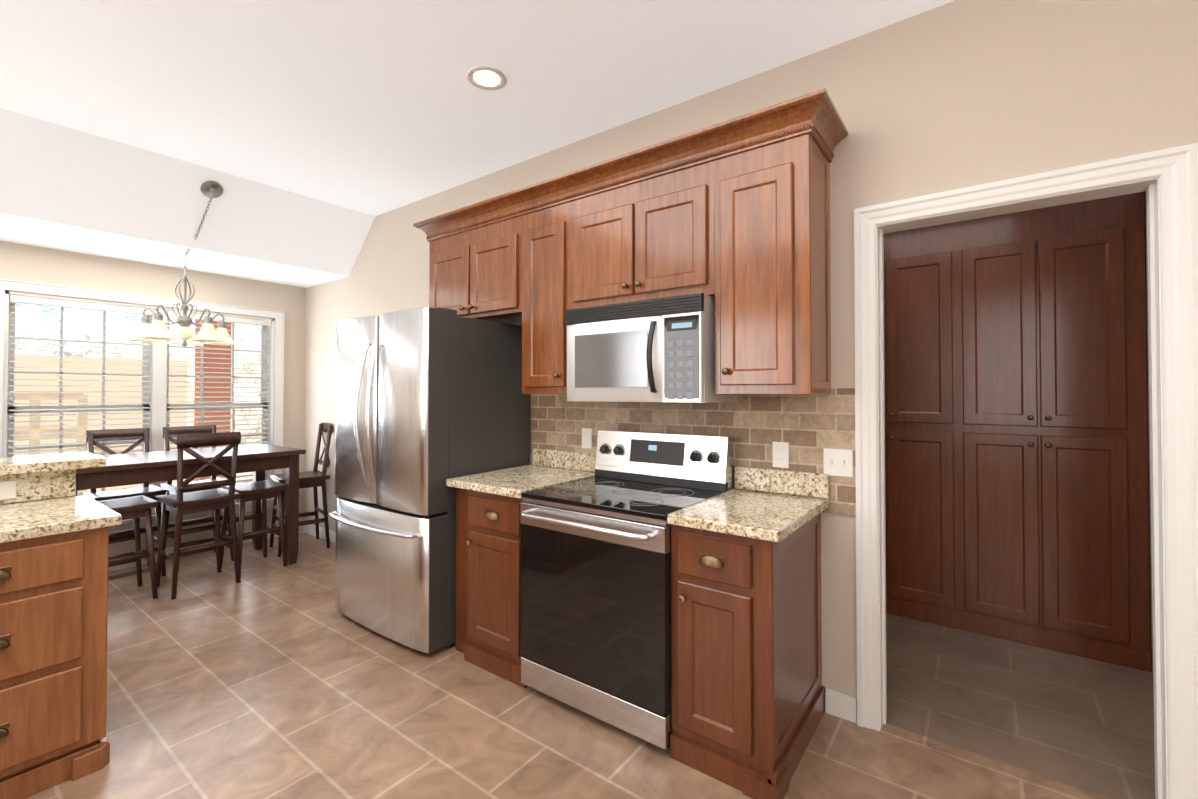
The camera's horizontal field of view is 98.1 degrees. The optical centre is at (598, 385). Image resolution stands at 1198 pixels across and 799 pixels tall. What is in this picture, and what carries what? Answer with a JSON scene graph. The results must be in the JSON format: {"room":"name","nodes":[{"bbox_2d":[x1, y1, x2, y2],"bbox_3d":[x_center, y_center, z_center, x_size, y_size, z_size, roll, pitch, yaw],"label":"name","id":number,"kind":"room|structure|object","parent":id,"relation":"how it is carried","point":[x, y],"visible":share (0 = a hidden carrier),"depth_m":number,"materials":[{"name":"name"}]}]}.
{"room":"kitchen","nodes":[
{"label":"kitchen","id":0,"kind":"room"},
{"bbox_2d":[0,241,305,556],"bbox_3d":[-4.746,-0.028,2.898,0.150,2.894,6.089,-1,-1,37],"label":"wall","id":1,"kind":"structure","parent":0,"point":[32,264],"depth_m":4.44,"materials":[{"name":"beige paint"}]},
{"bbox_2d":[0,279,283,532],"bbox_3d":[-3.658,0.208,4.314,0.200,1.878,1.875,-1,-1,37],"label":"window","id":2,"kind":"structure","parent":1,"relation":"in","point":[158,389],"depth_m":4.28,"materials":[{"name":"white wood"}]},
{"bbox_2d":[8,295,270,495],"bbox_3d":[-3.641,0.187,4.302,0.052,1.636,1.655,-1,-1,37],"label":"window blinds","id":3,"kind":"object","parent":2,"relation":"attached to","point":[68,304],"visible":0.48,"depth_m":4.08,"materials":[{"name":"white plastic"}]},
{"bbox_2d":[108,525,302,571],"bbox_3d":[-4.716,1.368,2.782,0.014,0.098,5.969,-1,-1,37],"label":"baseboard","id":4,"kind":"structure","parent":1,"relation":"attached to","point":[169,550],"depth_m":4.31,"materials":[{"name":"white"}]},
{"bbox_2d":[0,108,375,287],"bbox_3d":[-4.208,-1.251,2.439,1.280,0.459,5.969,-1,-1,37],"label":"ceiling","id":5,"kind":"structure","parent":0,"point":[64,188],"depth_m":3.55,"materials":[{"name":"white paint"}]},
{"bbox_2d":[125,181,238,346],"bbox_3d":[-2.979,-0.847,3.813,0.860,1.111,0.656,-1,-1,37],"label":"pendant chandelier","id":6,"kind":"object","parent":5,"relation":"hanging from","point":[156,330],"visible":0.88,"depth_m":3.77,"materials":[{"name":"grey metal"}]},
{"bbox_2d":[0,0,954,215],"bbox_3d":[-1.462,-1.559,0.379,8.450,0.100,6.239,-1,-1,37],"label":"ceiling","id":7,"kind":"structure","parent":0,"point":[374,107],"depth_m":2.45,"materials":[{"name":"white paint"}]},
{"bbox_2d":[466,66,506,89],"bbox_3d":[-0.539,-1.476,2.497,0.190,0.010,0.190,-1,-1,37],"label":"recessed light","id":8,"kind":"object","parent":7,"relation":"in","point":[486,77],"visible":1,"depth_m":2.49,"materials":[{"name":"white"}]},
{"bbox_2d":[25,532,1154,798],"bbox_3d":[-0.966,1.424,1.006,8.550,0.060,8.000,-1,-1,37],"label":"floor","id":9,"kind":"structure","parent":0,"point":[271,676],"depth_m":2.18,"materials":[{"name":"tile"}]},
{"bbox_2d":[0,464,115,798],"bbox_3d":[-2.277,0.883,1.936,0.764,1.050,0.535,-1,-1,37],"label":"base cabinet","id":10,"kind":"object","parent":9,"relation":"on","point":[54,536],"depth_m":1.83,"materials":[{"name":"brown wood"}]},
{"bbox_2d":[0,452,105,471],"bbox_3d":[-3.239,0.327,1.286,0.405,0.040,2.910,-1,-1,37],"label":"countertop","id":11,"kind":"structure","parent":10,"relation":"on","point":[61,460],"depth_m":2.26,"materials":[{"name":"beige stone"}]},
{"bbox_2d":[83,428,166,575],"bbox_3d":[-3.571,0.883,3.913,0.452,1.101,0.400,-1,-1,37],"label":"chair","id":12,"kind":"object","parent":9,"relation":"on","point":[96,437],"visible":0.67,"depth_m":3.93,"materials":[{"name":"brown wood"}]},
{"bbox_2d":[97,495,158,598],"bbox_3d":[-3.233,1.105,3.483,0.400,0.646,0.350,-1,-1,37],"label":"stool","id":13,"kind":"object","parent":9,"relation":"on","point":[135,508],"visible":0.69,"depth_m":3.49,"materials":[{"name":"brown wood"}]},
{"bbox_2d":[108,568,149,579],"bbox_3d":[-3.580,1.430,3.950,0.100,0.004,0.300,-1,-1,37],"label":"floor vent","id":14,"kind":"object","parent":9,"relation":"in","point":[126,574],"visible":0.65,"depth_m":3.94,"materials":[{"name":"brown"}]},
{"bbox_2d":[76,444,305,564],"bbox_3d":[-3.131,0.972,3.889,0.800,0.920,1.430,-1,-1,37],"label":"dining table","id":15,"kind":"object","parent":9,"relation":"on","point":[257,460],"visible":0.52,"depth_m":3.89,"materials":[{"name":"brown wood"}]},
{"bbox_2d":[160,425,233,571],"bbox_3d":[-3.302,0.888,4.274,0.452,1.101,0.400,-1,-1,37],"label":"chair","id":16,"kind":"object","parent":9,"relation":"on","point":[169,434],"visible":0.29,"depth_m":4.25,"materials":[{"name":"brown wood"}]},
{"bbox_2d":[156,432,240,599],"bbox_3d":[-2.869,0.881,3.739,0.452,1.101,0.400,-1,-1,37],"label":"chair","id":17,"kind":"object","parent":9,"relation":"on","point":[179,503],"visible":0.98,"depth_m":3.68,"materials":[{"name":"brown wood"}]},
{"bbox_2d":[219,480,287,577],"bbox_3d":[-2.749,1.113,4.133,0.400,0.646,0.350,-1,-1,37],"label":"stool","id":18,"kind":"object","parent":9,"relation":"on","point":[263,491],"visible":0.79,"depth_m":4.11,"materials":[{"name":"brown wood"}]},
{"bbox_2d":[269,422,332,556],"bbox_3d":[-2.655,0.893,4.671,0.452,1.101,0.400,1,-1,-41],"label":"end chair","id":19,"kind":"object","parent":9,"relation":"on","point":[314,478],"visible":0.71,"depth_m":4.65,"materials":[{"name":"brown wood"}]},
{"bbox_2d":[329,307,528,652],"bbox_3d":[-1.085,0.505,3.228,0.970,1.835,0.865,-1,-1,37],"label":"fridge","id":20,"kind":"object","parent":9,"relation":"on","point":[429,401],"visible":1,"depth_m":2.88,"materials":[{"name":"grey metal"}]},
{"bbox_2d":[456,488,527,687],"bbox_3d":[-0.377,0.976,2.861,0.556,0.884,0.663,-1,-1,37],"label":"base cabinet","id":21,"kind":"object","parent":9,"relation":"on","point":[488,526],"depth_m":2.58,"materials":[{"name":"brown wood"}]},
{"bbox_2d":[446,448,828,542],"bbox_3d":[0.094,0.455,2.502,1.749,0.143,0.680,-1,-1,37],"label":"countertop","id":22,"kind":"structure","parent":21,"relation":"on","point":[774,505],"depth_m":2.30,"materials":[{"name":"stone"}]},
{"bbox_2d":[520,430,733,749],"bbox_3d":[0.122,0.825,2.423,0.762,1.174,0.737,-1,-1,37],"label":"range","id":23,"kind":"object","parent":9,"relation":"on","point":[596,596],"visible":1,"depth_m":2.20,"materials":[{"name":"grey glass"}]},
{"bbox_2d":[670,513,824,798],"bbox_3d":[0.623,0.966,2.116,0.398,0.884,0.663,-1,-1,37],"label":"base cabinet","id":24,"kind":"object","parent":9,"relation":"on","point":[748,699],"depth_m":1.87,"materials":[{"name":"brown wood"}]},
{"bbox_2d":[883,222,962,629],"bbox_3d":[1.919,0.216,3.433,0.758,2.422,0.415,-1,-1,37],"label":"tall cabinet","id":25,"kind":"object","parent":9,"relation":"on","point":[924,409],"depth_m":3.15,"materials":[{"name":"brown wood"}]},
{"bbox_2d":[959,192,1150,671],"bbox_3d":[2.535,0.210,2.974,0.777,2.422,0.415,-1,-1,37],"label":"tall cabinet","id":26,"kind":"object","parent":9,"relation":"on","point":[1016,456],"depth_m":2.78,"materials":[{"name":"brown wood"}]},
{"bbox_2d":[304,0,1197,710],"bbox_3d":[0.305,-0.029,2.857,8.300,2.894,0.120,-1,-1,37],"label":"wall","id":27,"kind":"structure","parent":0,"point":[956,94],"depth_m":2.10,"materials":[{"name":"beige paint"}]},
{"bbox_2d":[303,524,335,542],"bbox_3d":[-2.052,1.391,4.511,2.159,0.098,0.013,-1,-1,37],"label":"baseboard","id":28,"kind":"structure","parent":27,"relation":"attached to","point":[309,529],"depth_m":4.95,"materials":[{"name":"white"}]},
{"bbox_2d":[425,204,520,323],"bbox_3d":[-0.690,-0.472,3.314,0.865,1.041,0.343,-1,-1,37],"label":"upper cabinet","id":29,"kind":"object","parent":27,"relation":"attached to","point":[475,265],"depth_m":3.14,"materials":[{"name":"brown wood"}]},
{"bbox_2d":[521,192,568,393],"bbox_3d":[-0.201,-0.477,2.950,0.355,1.041,0.343,-1,-1,37],"label":"upper cabinet","id":30,"kind":"object","parent":27,"relation":"attached to","point":[545,221],"depth_m":2.81,"materials":[{"name":"brown wood"}]},
{"bbox_2d":[569,148,712,308],"bbox_3d":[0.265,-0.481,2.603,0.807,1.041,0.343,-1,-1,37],"label":"upper cabinet","id":31,"kind":"object","parent":27,"relation":"attached to","point":[646,233],"depth_m":2.43,"materials":[{"name":"brown wood"}]},
{"bbox_2d":[565,293,736,402],"bbox_3d":[0.231,-0.155,2.549,0.756,0.470,0.459,-1,-1,37],"label":"microwave","id":32,"kind":"object","parent":31,"relation":"attached to","point":[659,350],"visible":1,"depth_m":2.35,"materials":[{"name":"silver metal"}]},
{"bbox_2d":[531,388,855,516],"bbox_3d":[0.328,0.287,2.755,1.895,0.540,0.010,-1,-1,37],"label":"backsplash","id":33,"kind":"structure","parent":27,"relation":"attached to","point":[809,428],"depth_m":2.47,"materials":[{"name":"tile"}]},
{"bbox_2d":[582,428,591,448],"bbox_3d":[-0.072,0.305,3.041,0.072,0.116,0.008,-1,-1,37],"label":"electrical outlet plate","id":34,"kind":"object","parent":33,"relation":"attached to","point":[586,432],"depth_m":3.04,"materials":[{"name":"white plastic"}]},
{"bbox_2d":[772,442,788,467],"bbox_3d":[0.828,0.314,2.371,0.072,0.116,0.008,-1,-1,37],"label":"electrical outlet plate","id":35,"kind":"object","parent":33,"relation":"attached to","point":[780,450],"depth_m":2.37,"materials":[{"name":"white plastic"}]},
{"bbox_2d":[823,448,852,476],"bbox_3d":[1.020,0.328,2.222,0.116,0.116,0.016,-1,-1,37],"label":"switch plate","id":36,"kind":"object","parent":33,"relation":"attached to","point":[838,462],"visible":1,"depth_m":2.22,"materials":[{"name":"white plastic"}]},
{"bbox_2d":[713,116,832,393],"bbox_3d":[0.748,-0.486,2.243,0.396,1.041,0.343,-1,-1,37],"label":"upper cabinet","id":37,"kind":"object","parent":27,"relation":"attached to","point":[732,216],"depth_m":2.11,"materials":[{"name":"brown wood"}]},
{"bbox_2d":[854,143,1197,798],"bbox_3d":[1.511,0.329,1.949,0.975,2.155,0.165,-1,-1,37],"label":"door frame","id":38,"kind":"structure","parent":27,"relation":"attached to","point":[1166,179],"depth_m":1.70,"materials":[{"name":"white wood"}]},
{"bbox_2d":[1144,191,1152,671],"bbox_3d":[2.575,0.160,2.211,0.190,2.500,1.560,-1,-1,37],"label":"wall","id":39,"kind":"structure","parent":0,"point":[1148,422],"depth_m":2.55,"materials":[{"name":"beige paint"}]},
{"label":"outside","id":40,"kind":"structure","parent":0,"visible":0},
{"bbox_2d":[15,303,261,483],"bbox_3d":[-9.433,-1.251,8.968,0.001,8.500,21.000,-1,-1,37],"label":"sky","id":41,"kind":"structure","parent":40,"point":[20,310],"depth_m":9.63,"materials":[{"name":"white"}]},
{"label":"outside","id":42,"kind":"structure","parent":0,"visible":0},
{"bbox_2d":[14,320,231,495],"bbox_3d":[-7.882,0.877,7.255,3.500,4.000,4.150,-1,-1,37],"label":"house","id":43,"kind":"structure","parent":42,"point":[65,377],"depth_m":8.21,"materials":[{"name":"beige"}]}
]}

